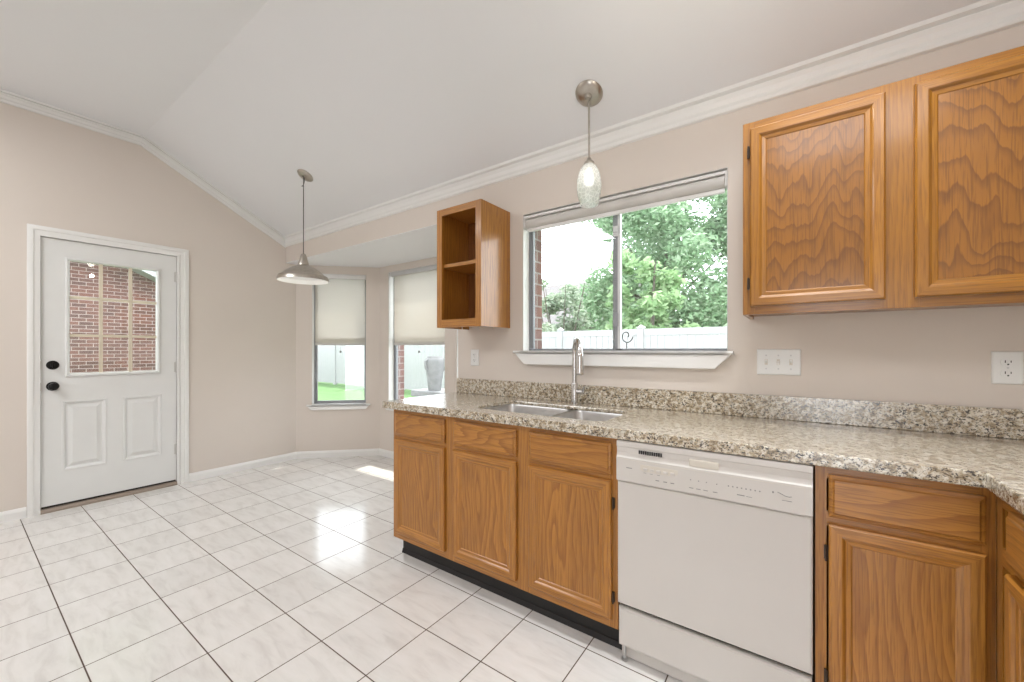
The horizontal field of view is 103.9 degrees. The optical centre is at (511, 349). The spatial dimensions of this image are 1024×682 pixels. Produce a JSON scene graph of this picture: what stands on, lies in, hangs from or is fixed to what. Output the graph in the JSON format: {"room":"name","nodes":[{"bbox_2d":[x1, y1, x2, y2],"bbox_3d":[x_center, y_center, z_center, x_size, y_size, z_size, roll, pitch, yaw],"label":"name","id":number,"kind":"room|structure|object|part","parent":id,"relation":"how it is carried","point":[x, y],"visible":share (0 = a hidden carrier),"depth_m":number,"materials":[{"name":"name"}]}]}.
{"room":"kitchen","nodes":[
{"label":"kitchen","id":0,"kind":"room"},
{"bbox_2d":[0,102,295,511],"bbox_3d":[-4.297,-0.353,1.988,0.150,3.155,6.270,0,0,35],"label":"wall","id":1,"kind":"structure","parent":0,"point":[54,173],"depth_m":3.63,"materials":[{"name":"beige paint"}]},
{"bbox_2d":[27,223,188,517],"bbox_3d":[-3.304,0.153,3.342,0.203,2.142,0.952,0,0,35],"label":"door","id":2,"kind":"structure","parent":1,"relation":"in","point":[94,437],"depth_m":3.24,"materials":[{"name":"white paint"}]},
{"bbox_3d":[-3.450,0.277,3.017,0.065,0.068,0.068,0,0,35],"label":"knob","id":3,"kind":"part","parent":2,"relation":"part of","materials":[{"name":"black metal"}]},
{"bbox_3d":[-3.381,0.663,3.175,0.014,0.539,0.248,0,0,35],"label":"raised panel","id":4,"kind":"part","parent":2,"relation":"part of","materials":[{"name":"white paint"}]},
{"bbox_3d":[-3.281,-0.253,3.321,0.036,0.925,0.567,0,0,35],"label":"glazing frame","id":5,"kind":"part","parent":2,"relation":"part of","materials":[{"name":"glass"}]},
{"bbox_3d":[-3.182,0.663,3.456,0.014,0.539,0.252,0,0,35],"label":"raised panel","id":6,"kind":"part","parent":2,"relation":"part of","materials":[{"name":"white paint"}]},
{"bbox_2d":[0,89,285,247],"bbox_3d":[-4.258,-1.486,1.891,0.026,0.740,6.157,0,0,35],"label":"trim","id":7,"kind":"structure","parent":1,"relation":"attached to","point":[7,97],"depth_m":3.43,"materials":[{"name":"white paint"}]},
{"bbox_2d":[0,452,295,523],"bbox_3d":[-4.229,1.185,1.943,0.013,0.078,6.275,0,0,35],"label":"baseboard","id":8,"kind":"structure","parent":1,"relation":"attached to","point":[20,513],"depth_m":3.90,"materials":[{"name":"white paint"}]},
{"bbox_2d":[296,265,379,451],"bbox_3d":[-1.966,0.076,4.636,0.945,2.295,0.113,0,0,-10],"label":"wall","id":9,"kind":"structure","parent":0,"point":[316,430],"depth_m":4.58,"materials":[{"name":"beige paint"}]},
{"bbox_2d":[306,274,369,409],"bbox_3d":[-1.978,-0.090,4.618,0.682,1.544,0.169,0,0,-10],"label":"window","id":10,"kind":"structure","parent":9,"relation":"in","point":[322,404],"depth_m":4.60,"materials":[{"name":"grey metal"}]},
{"bbox_3d":[-1.974,0.631,4.591,0.682,0.018,0.114,0,0,-10],"label":"sill","id":11,"kind":"part","parent":10,"relation":"part of","materials":[{"name":"white paint"}]},
{"bbox_3d":[-1.986,0.238,4.662,0.554,0.744,0.018,0,0,-10],"label":"sash","id":12,"kind":"part","parent":10,"relation":"part of","materials":[{"name":"glass"}]},
{"bbox_2d":[315,274,365,352],"bbox_3d":[-1.978,-0.411,4.613,0.574,0.896,0.063,0,0,-10],"label":"roller shade","id":13,"kind":"object","parent":10,"relation":"attached to","point":[339,303],"visible":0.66,"depth_m":4.63,"materials":[{"name":"fabric"}]},
{"bbox_3d":[-1.981,-0.062,4.632,0.546,0.026,0.016,0,0,-10],"label":"rail","id":14,"kind":"part","parent":13,"relation":"part of","materials":[{"name":"plastic"}]},
{"bbox_3d":[-1.990,-0.475,4.684,0.554,0.744,0.018,0,0,-10],"label":"sash","id":15,"kind":"part","parent":10,"relation":"part of","materials":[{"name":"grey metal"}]},
{"bbox_2d":[296,448,393,458],"bbox_3d":[-1.194,1.185,4.013,2.569,0.078,0.645,0,0,35],"label":"baseboard","id":16,"kind":"structure","parent":9,"relation":"attached to","point":[353,452],"depth_m":4.56,"materials":[{"name":"white paint"}]},
{"bbox_2d":[287,224,436,267],"bbox_3d":[-1.209,-1.021,3.992,2.609,0.140,0.797,0,0,35],"label":"ceiling","id":17,"kind":"structure","parent":0,"point":[418,244],"depth_m":3.93,"materials":[{"name":"white paint"}]},
{"bbox_2d":[286,195,457,262],"bbox_3d":[-1.407,-1.121,3.712,2.569,0.333,0.113,0,0,35],"label":"wall header","id":18,"kind":"structure","parent":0,"point":[426,215],"depth_m":3.49,"materials":[{"name":"beige paint"}]},
{"bbox_2d":[398,345,403,398],"bbox_3d":[-0.955,0.074,4.454,1.366,2.700,0.100,0,0,35],"label":"brick wall","id":19,"kind":"structure","parent":0,"point":[400,347],"depth_m":4.71,"materials":[{"name":"red brick"}]},
{"bbox_2d":[0,455,813,681],"bbox_3d":[-1.736,1.284,0.621,6.010,0.120,7.005,0,0,35],"label":"floor","id":20,"kind":"structure","parent":0,"point":[296,570],"depth_m":1.96,"materials":[{"name":"tile"}]},
{"bbox_2d":[394,409,456,575],"bbox_3d":[-0.356,0.787,2.494,0.463,0.874,0.599,0,0,35],"label":"base cabinet","id":21,"kind":"object","parent":20,"relation":"on","point":[421,440],"visible":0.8,"depth_m":2.24,"materials":[{"name":"brown wood"}]},
{"bbox_3d":[-0.523,0.801,2.261,0.294,0.445,0.005,0,0,35],"label":"panel","id":22,"kind":"part","parent":21,"relation":"part of","materials":[{"name":"brown wood"}]},
{"bbox_3d":[-0.525,0.439,2.258,0.404,0.126,0.019,0,0,35],"label":"drawer","id":23,"kind":"part","parent":21,"relation":"part of","materials":[{"name":"brown wood"}]},
{"bbox_3d":[-0.525,0.801,2.258,0.404,0.555,0.019,0,0,35],"label":"door","id":24,"kind":"part","parent":21,"relation":"part of","materials":[{"name":"brown wood"}]},
{"bbox_2d":[382,392,1023,514],"bbox_3d":[0.417,0.330,1.456,3.065,0.040,1.457,0,0,35],"label":"countertop","id":25,"kind":"structure","parent":21,"relation":"on","point":[994,464],"depth_m":1.41,"materials":[{"name":"stone"}]},
{"bbox_2d":[484,404,622,420],"bbox_3d":[0.189,0.421,2.086,0.769,0.178,0.386,0,0,35],"label":"sink","id":26,"kind":"object","parent":25,"relation":"in","point":[537,410],"visible":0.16,"depth_m":2.26,"materials":[{"name":"metal"}]},
{"bbox_3d":[0.055,0.418,2.181,0.440,0.174,0.386,0,0,35],"label":"bowl","id":27,"kind":"part","parent":26,"relation":"part of","materials":[{"name":"metal"}]},
{"bbox_3d":[0.370,0.418,1.958,0.325,0.174,0.386,0,0,35],"label":"bowl","id":28,"kind":"part","parent":26,"relation":"part of","materials":[{"name":"metal"}]},
{"bbox_2d":[570,337,584,404],"bbox_3d":[0.373,0.120,2.208,0.078,0.380,0.204,0,0,-4],"label":"faucet","id":29,"kind":"object","parent":25,"relation":"on","point":[577,352],"visible":1,"depth_m":2.26,"materials":[{"name":"silver metal"}]},
{"bbox_3d":[0.358,0.065,2.205,0.028,0.270,0.184,0,0,-1],"label":"spout","id":30,"kind":"part","parent":29,"relation":"part of","materials":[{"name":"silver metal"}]},
{"bbox_3d":[0.388,0.228,2.255,0.060,0.049,0.030,0,0,43],"label":"handle","id":31,"kind":"part","parent":29,"relation":"part of","materials":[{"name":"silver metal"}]},
{"bbox_2d":[450,417,621,649],"bbox_3d":[0.209,0.787,2.093,0.923,0.874,0.599,0,0,35],"label":"base cabinet","id":32,"kind":"object","parent":20,"relation":"on","point":[534,511],"visible":0.88,"depth_m":1.80,"materials":[{"name":"brown wood"}]},
{"bbox_3d":[-0.142,0.801,1.990,0.290,0.445,0.005,0,0,35],"label":"panel","id":33,"kind":"part","parent":32,"relation":"part of","materials":[{"name":"brown wood"}]},
{"bbox_3d":[-0.144,0.801,1.987,0.400,0.555,0.019,0,0,35],"label":"door","id":34,"kind":"part","parent":32,"relation":"part of","materials":[{"name":"brown wood"}]},
{"bbox_3d":[0.240,0.801,1.719,0.282,0.445,0.005,0,0,35],"label":"panel","id":35,"kind":"part","parent":32,"relation":"part of","materials":[{"name":"brown wood"}]},
{"bbox_3d":[0.238,0.801,1.716,0.392,0.555,0.019,0,0,35],"label":"door","id":36,"kind":"part","parent":32,"relation":"part of","materials":[{"name":"brown wood"}]},
{"bbox_2d":[616,439,812,681],"bbox_3d":[0.824,0.789,1.623,0.616,0.870,0.576,0,0,35],"label":"dishwasher","id":37,"kind":"object","parent":20,"relation":"on","point":[715,549],"visible":0.99,"depth_m":1.38,"materials":[{"name":"white metal"}]},
{"bbox_3d":[0.446,1.189,1.584,0.026,0.070,0.025,0,0,35],"label":"leg","id":38,"kind":"part","parent":37,"relation":"part of","materials":[{"name":"metal"}]},
{"bbox_3d":[0.671,0.432,1.408,0.616,0.156,0.042,0,0,35],"label":"control panel","id":39,"kind":"part","parent":37,"relation":"part of","materials":[{"name":"white plastic"}]},
{"bbox_3d":[0.681,1.087,1.422,0.612,0.151,0.048,0,0,35],"label":"kick panel","id":40,"kind":"part","parent":37,"relation":"part of","materials":[{"name":"white metal"}]},
{"bbox_2d":[813,465,995,681],"bbox_3d":[1.246,0.787,1.357,0.368,0.874,0.599,0,0,35],"label":"base cabinet","id":41,"kind":"object","parent":20,"relation":"on","point":[904,569],"visible":0.92,"depth_m":1.12,"materials":[{"name":"brown wood"}]},
{"bbox_3d":[1.085,0.801,1.120,0.207,0.445,0.005,0,0,35],"label":"panel","id":42,"kind":"part","parent":41,"relation":"part of","materials":[{"name":"brown wood"}]},
{"bbox_3d":[1.083,0.439,1.117,0.317,0.126,0.019,0,0,35],"label":"drawer","id":43,"kind":"part","parent":41,"relation":"part of","materials":[{"name":"brown wood"}]},
{"bbox_3d":[1.083,0.801,1.117,0.317,0.555,0.019,0,0,35],"label":"door","id":44,"kind":"part","parent":41,"relation":"part of","materials":[{"name":"brown wood"}]},
{"bbox_2d":[996,496,1023,681],"bbox_3d":[1.231,0.787,0.533,0.599,0.874,0.800,0,0,35],"label":"base cabinet","id":45,"kind":"object","parent":20,"relation":"on","point":[1009,522],"visible":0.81,"depth_m":0.92,"materials":[{"name":"brown wood"}]},
{"bbox_3d":[1.076,0.801,0.816,0.019,0.555,0.293,0,0,35],"label":"door","id":46,"kind":"part","parent":45,"relation":"part of","materials":[{"name":"brown wood"}]},
{"bbox_3d":[1.076,0.439,0.816,0.019,0.126,0.293,0,0,35],"label":"drawer","id":47,"kind":"part","parent":45,"relation":"part of","materials":[{"name":"brown wood"}]},
{"bbox_3d":[1.079,0.801,0.814,0.005,0.445,0.183,0,0,35],"label":"panel","id":48,"kind":"part","parent":45,"relation":"part of","materials":[{"name":"brown wood"}]},
{"bbox_2d":[380,257,454,451],"bbox_3d":[-1.021,0.076,4.356,1.277,2.295,0.113,0,0,35],"label":"wall","id":49,"kind":"structure","parent":0,"point":[386,416],"depth_m":4.57,"materials":[{"name":"beige paint"}]},
{"bbox_2d":[385,264,436,410],"bbox_3d":[-1.017,-0.098,4.333,0.987,1.559,0.169,0,0,35],"label":"window","id":50,"kind":"structure","parent":49,"relation":"in","point":[393,349],"depth_m":4.60,"materials":[{"name":"grey metal"}]},
{"bbox_3d":[-0.991,0.234,4.369,0.859,0.751,0.018,0,0,35],"label":"sash","id":51,"kind":"part","parent":50,"relation":"part of","materials":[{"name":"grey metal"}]},
{"bbox_3d":[-0.984,-0.126,4.379,0.887,1.500,0.055,0,0,35],"label":"frame","id":52,"kind":"part","parent":50,"relation":"part of","materials":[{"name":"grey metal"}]},
{"bbox_2d":[390,265,444,352],"bbox_3d":[-1.015,-0.418,4.320,0.861,0.911,0.063,0,0,35],"label":"roller shade","id":53,"kind":"object","parent":50,"relation":"attached to","point":[415,290],"visible":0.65,"depth_m":4.35,"materials":[{"name":"fabric"}]},
{"bbox_3d":[-1.004,-0.062,4.336,0.833,0.026,0.016,0,0,35],"label":"rail","id":54,"kind":"part","parent":53,"relation":"part of","materials":[{"name":"plastic"}]},
{"bbox_2d":[455,329,456,391],"bbox_3d":[-0.397,0.076,3.523,0.113,2.295,1.020,0,0,-14],"label":"wall","id":55,"kind":"structure","parent":0,"point":[455,329],"depth_m":3.85,"materials":[{"name":"beige paint"}]},
{"bbox_2d":[457,329,457,377],"bbox_3d":[-0.405,-0.098,3.489,0.169,1.559,0.700,0,0,-14],"label":"window","id":56,"kind":"structure","parent":55,"relation":"in","point":[457,329],"depth_m":3.77,"materials":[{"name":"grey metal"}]},
{"bbox_2d":[0,0,982,235],"bbox_3d":[-1.946,-1.599,0.324,5.910,0.864,6.277,0,0,35],"label":"ceiling","id":57,"kind":"structure","parent":0,"point":[379,101],"depth_m":2.30,"materials":[{"name":"white paint"}]},
{"bbox_2d":[276,169,328,284],"bbox_3d":[-1.730,-1.022,3.326,0.389,0.909,0.389,0,0,35],"label":"pendant lamp","id":58,"kind":"object","parent":57,"relation":"hanging from","point":[302,273],"visible":1,"depth_m":3.30,"materials":[{"name":"silver metal"}]},
{"bbox_3d":[-1.730,-0.635,3.326,0.389,0.134,0.389,0,0,35],"label":"lamp shade","id":59,"kind":"part","parent":58,"relation":"part of","materials":[{"name":"silver metal"}]},
{"bbox_3d":[-1.720,-1.115,3.312,0.055,0.678,0.017,0,0,35],"label":"cord","id":60,"kind":"part","parent":58,"relation":"part of","materials":[{"name":"grey metal"}]},
{"bbox_2d":[575,80,602,207],"bbox_3d":[0.402,-1.062,2.092,0.144,0.617,0.130,0,0,35],"label":"pendant lamp","id":61,"kind":"object","parent":57,"relation":"hanging from","point":[588,93],"visible":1,"depth_m":2.07,"materials":[{"name":"white glass"}]},
{"bbox_3d":[0.402,-1.152,2.093,0.011,0.332,0.011,0,0,20],"label":"rod","id":62,"kind":"part","parent":61,"relation":"part of","materials":[{"name":"silver metal"}]},
{"bbox_3d":[0.402,-0.895,2.093,0.052,0.088,0.052,0,0,35],"label":"bulb","id":63,"kind":"part","parent":61,"relation":"part of","materials":[{"name":"white glass"}]},
{"bbox_3d":[0.402,-0.859,2.093,0.128,0.212,0.128,0,0,35],"label":"lamp shade","id":64,"kind":"part","parent":61,"relation":"part of","materials":[{"name":"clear glass"}]},
{"bbox_2d":[535,230,541,348],"bbox_3d":[1.447,0.024,1.851,4.241,2.800,0.110,0,0,35],"label":"brick wall","id":65,"kind":"structure","parent":0,"point":[538,234],"depth_m":2.76,"materials":[{"name":"brown brick"}]},
{"bbox_2d":[284,0,1023,408],"bbox_3d":[-0.113,-0.032,2.778,5.760,2.512,0.139,0,0,35],"label":"wall","id":66,"kind":"structure","parent":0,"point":[932,356],"depth_m":1.82,"materials":[{"name":"beige paint"}]},
{"bbox_2d":[437,199,509,329],"bbox_3d":[-0.252,-0.517,2.639,0.375,0.779,0.299,0,0,35],"label":"upper cabinet","id":67,"kind":"object","parent":66,"relation":"attached to","point":[473,237],"visible":1,"depth_m":2.60,"materials":[{"name":"brown wood"}]},
{"bbox_3d":[-0.333,-0.524,2.525,0.375,0.765,0.019,0,0,35],"label":"frame","id":68,"kind":"part","parent":67,"relation":"part of","materials":[{"name":"brown wood"}]},
{"bbox_3d":[-0.168,-0.538,2.758,0.342,0.704,0.006,0,0,35],"label":"panel","id":69,"kind":"part","parent":67,"relation":"part of","materials":[{"name":"brown wood"}]},
{"bbox_2d":[471,349,478,365],"bbox_3d":[-0.264,0.056,2.826,0.074,0.115,0.009,0,0,35],"label":"power outlet","id":70,"kind":"object","parent":66,"relation":"attached to","point":[474,352],"visible":1,"depth_m":2.82,"materials":[{"name":"white plastic"}]},
{"bbox_2d":[513,167,733,368],"bbox_3d":[0.580,-0.389,2.317,1.251,0.966,0.224,0,0,35],"label":"window","id":71,"kind":"structure","parent":66,"relation":"attached to","point":[688,358],"depth_m":2.30,"materials":[{"name":"grey metal"}]},
{"bbox_3d":[0.373,-0.427,2.486,0.590,0.860,0.016,0,0,35],"label":"sash","id":72,"kind":"part","parent":71,"relation":"part of","materials":[{"name":"clear glass"}]},
{"bbox_3d":[0.548,0.015,2.272,1.251,0.018,0.114,0,0,35],"label":"sill","id":73,"kind":"part","parent":71,"relation":"part of","materials":[{"name":"white paint"}]},
{"bbox_2d":[622,332,632,348],"bbox_3d":[0.676,-0.053,2.356,0.039,0.108,0.062,0,0,-29],"label":"hook","id":74,"kind":"object","parent":71,"relation":"attached to","point":[623,332],"visible":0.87,"depth_m":2.36,"materials":[{"name":"black metal"}]},
{"bbox_3d":[0.632,-0.425,2.349,1.199,0.891,0.110,0,0,35],"label":"frame","id":75,"kind":"part","parent":71,"relation":"part of","materials":[{"name":"grey metal"}]},
{"bbox_3d":[0.848,-0.427,2.176,0.619,0.860,0.016,0,0,35],"label":"sash","id":76,"kind":"part","parent":71,"relation":"part of","materials":[{"name":"clear glass"}]},
{"bbox_2d":[524,170,726,231],"bbox_3d":[0.570,-0.813,2.282,1.167,0.100,0.064,0,0,35],"label":"roller shade","id":77,"kind":"object","parent":66,"relation":"attached to","point":[712,184],"visible":0.94,"depth_m":2.19,"materials":[{"name":"fabric"}]},
{"bbox_3d":[0.570,-0.774,2.282,1.143,0.022,0.016,0,0,35],"label":"rail","id":78,"kind":"part","parent":77,"relation":"part of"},
{"bbox_2d":[457,378,1023,439],"bbox_3d":[0.834,0.258,2.040,3.016,0.104,0.020,0,0,35],"label":"backsplash","id":79,"kind":"structure","parent":66,"relation":"attached to","point":[1008,423],"depth_m":1.75,"materials":[{"name":"stone"}]},
{"bbox_2d":[757,349,800,375],"bbox_3d":[1.189,0.056,1.791,0.164,0.115,0.016,0,0,35],"label":"light switch","id":80,"kind":"object","parent":66,"relation":"attached to","point":[769,361],"visible":1,"depth_m":1.79,"materials":[{"name":"white plastic"}]},
{"bbox_2d":[743,46,1023,318],"bbox_3d":[1.503,-0.523,1.382,1.204,0.766,0.318,0,0,35],"label":"upper cabinet","id":81,"kind":"object","parent":66,"relation":"attached to","point":[906,194],"visible":1,"depth_m":1.36,"materials":[{"name":"brown wood"}]},
{"bbox_3d":[1.111,-0.523,1.482,0.287,0.593,0.005,0,0,35],"label":"panel","id":82,"kind":"part","parent":81,"relation":"part of","materials":[{"name":"brown wood"}]},
{"bbox_3d":[1.109,-0.523,1.479,0.397,0.703,0.019,0,0,35],"label":"door","id":83,"kind":"part","parent":81,"relation":"part of","materials":[{"name":"brown wood"}]},
{"bbox_3d":[1.491,-0.523,1.207,0.400,0.703,0.019,0,0,35],"label":"door","id":84,"kind":"part","parent":81,"relation":"part of","materials":[{"name":"brown wood"}]},
{"bbox_3d":[1.494,-0.523,1.210,0.290,0.593,0.005,0,0,35],"label":"panel","id":85,"kind":"part","parent":81,"relation":"part of","materials":[{"name":"brown wood"}]},
{"bbox_2d":[991,351,1023,384],"bbox_3d":[1.738,0.064,1.406,0.074,0.115,0.009,0,0,35],"label":"power outlet","id":86,"kind":"object","parent":66,"relation":"attached to","point":[1007,367],"visible":1,"depth_m":1.40,"materials":[{"name":"white plastic"}]},
{"bbox_2d":[1000,359,1015,365],"bbox_3d":[1.736,0.044,1.403,0.034,0.025,0.003,0,0,35],"label":"receptacle","id":87,"kind":"object","parent":86,"relation":"attached to","point":[1003,362],"depth_m":1.40,"materials":[{"name":"white plastic"}]},
{"bbox_2d":[1000,370,1015,376],"bbox_3d":[1.736,0.084,1.403,0.034,0.025,0.003,0,0,35],"label":"receptacle","id":88,"kind":"object","parent":86,"relation":"attached to","point":[1003,373],"depth_m":1.40,"materials":[{"name":"white plastic"}]},
{"label":"outside","id":89,"kind":"structure","parent":0,"visible":0},
{"bbox_2d":[318,382,415,400],"bbox_3d":[5.469,1.424,16.351,70.000,0.100,57.000,0,0,35],"label":"ground","id":90,"kind":"structure","parent":89,"point":[326,391],"depth_m":12.85,"materials":[{"name":"green plant"}]},
{"bbox_2d":[70,261,155,372],"bbox_3d":[-11.023,-0.339,6.930,6.000,3.495,8.950,0,0,35],"label":"brick garage","id":91,"kind":"structure","parent":90,"relation":"on","point":[84,277],"depth_m":7.48,"materials":[{"name":"red brick"}]},
{"bbox_2d":[318,325,726,389],"bbox_3d":[1.218,0.409,10.048,28.370,1.930,0.210,0,0,35],"label":"vinyl fence","id":92,"kind":"object","parent":90,"relation":"on","point":[346,367],"visible":0.16,"depth_m":10.20,"materials":[{"name":"white plastic"}]},
{"bbox_3d":[-7.805,0.434,16.449,1.877,1.780,0.060,0,0,35],"label":"panel","id":93,"kind":"part","parent":92,"relation":"part of","materials":[{"name":"white plastic"}]},
{"bbox_3d":[-6.985,0.409,15.867,0.179,1.930,0.179,0,0,4],"label":"post","id":94,"kind":"part","parent":92,"relation":"part of","materials":[{"name":"white plastic"}]},
{"bbox_3d":[-6.164,0.434,15.285,1.877,1.780,0.060,0,0,35],"label":"panel","id":95,"kind":"part","parent":92,"relation":"part of","materials":[{"name":"white plastic"}]},
{"bbox_3d":[-2.883,0.434,12.957,1.877,1.780,0.060,0,0,35],"label":"panel","id":96,"kind":"part","parent":92,"relation":"part of","materials":[{"name":"white plastic"}]},
{"bbox_3d":[-2.063,0.409,12.375,0.179,1.930,0.179,0,0,4],"label":"post","id":97,"kind":"part","parent":92,"relation":"part of","materials":[{"name":"white plastic"}]},
{"bbox_3d":[0.398,0.434,10.630,1.877,1.780,0.060,0,0,35],"label":"panel","id":98,"kind":"part","parent":92,"relation":"part of","materials":[{"name":"white plastic"}]},
{"bbox_3d":[1.218,0.409,10.048,0.179,1.930,0.179,0,0,4],"label":"post","id":99,"kind":"part","parent":92,"relation":"part of","materials":[{"name":"white plastic"}]},
{"bbox_3d":[2.038,0.434,9.466,1.877,1.780,0.060,0,0,35],"label":"panel","id":100,"kind":"part","parent":92,"relation":"part of","materials":[{"name":"white plastic"}]},
{"bbox_3d":[2.859,0.409,8.884,0.179,1.930,0.179,0,0,4],"label":"post","id":101,"kind":"part","parent":92,"relation":"part of","materials":[{"name":"white plastic"}]},
{"bbox_3d":[3.679,0.434,8.302,1.877,1.780,0.060,0,0,35],"label":"panel","id":102,"kind":"part","parent":92,"relation":"part of","materials":[{"name":"white plastic"}]},
{"bbox_2d":[542,278,592,331],"bbox_3d":[1.269,-0.330,11.509,2.001,3.422,1.917,0,0,35],"label":"leafy shrub","id":103,"kind":"object","parent":90,"relation":"on","point":[552,303],"visible":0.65,"depth_m":11.42,"materials":[{"name":"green plant"}]},
{"bbox_2d":[542,282,646,330],"bbox_3d":[1.329,-1.551,29.095,17.500,5.850,9.200,0,0,35],"label":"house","id":104,"kind":"structure","parent":90,"relation":"on","point":[553,288],"depth_m":24.39,"materials":[{"name":"white"}]},
{"bbox_2d":[575,189,726,330],"bbox_3d":[5.932,-3.383,14.914,7.491,9.545,6.190,0,0,23],"label":"leafy tree","id":105,"kind":"object","parent":90,"relation":"on","point":[705,307],"visible":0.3,"depth_m":13.46,"materials":[{"name":"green plant"}]},
{"bbox_2d":[601,249,707,329],"bbox_3d":[3.888,-0.758,10.990,2.669,4.264,2.137,0,0,35],"label":"leafy tree","id":106,"kind":"object","parent":90,"relation":"on","point":[657,302],"visible":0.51,"depth_m":10.95,"materials":[{"name":"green plant"}]},
{"bbox_3d":[0.117,1.364,6.906,5.800,0.020,4.600,0,0,35],"label":"patio","id":107,"kind":"object","parent":90,"relation":"on","visible":0},
{"bbox_2d":[411,388,444,396],"bbox_3d":[-1.008,1.044,7.091,1.690,0.619,0.560,0,0,35],"label":"stone ledge","id":108,"kind":"object","parent":107,"relation":"on","point":[416,392],"visible":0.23,"depth_m":7.20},
{"bbox_2d":[424,356,444,390],"bbox_3d":[-1.416,0.426,7.221,0.404,0.615,0.410,0,0,35],"label":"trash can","id":109,"kind":"object","parent":108,"relation":"on","point":[433,365],"visible":0.98,"depth_m":7.12,"materials":[{"name":"plastic"}]},
{"bbox_3d":[-1.426,0.273,7.207,0.404,0.228,0.376,0,0,35],"label":"handle","id":110,"kind":"part","parent":109,"relation":"part of","materials":[{"name":"plastic"}]}
]}

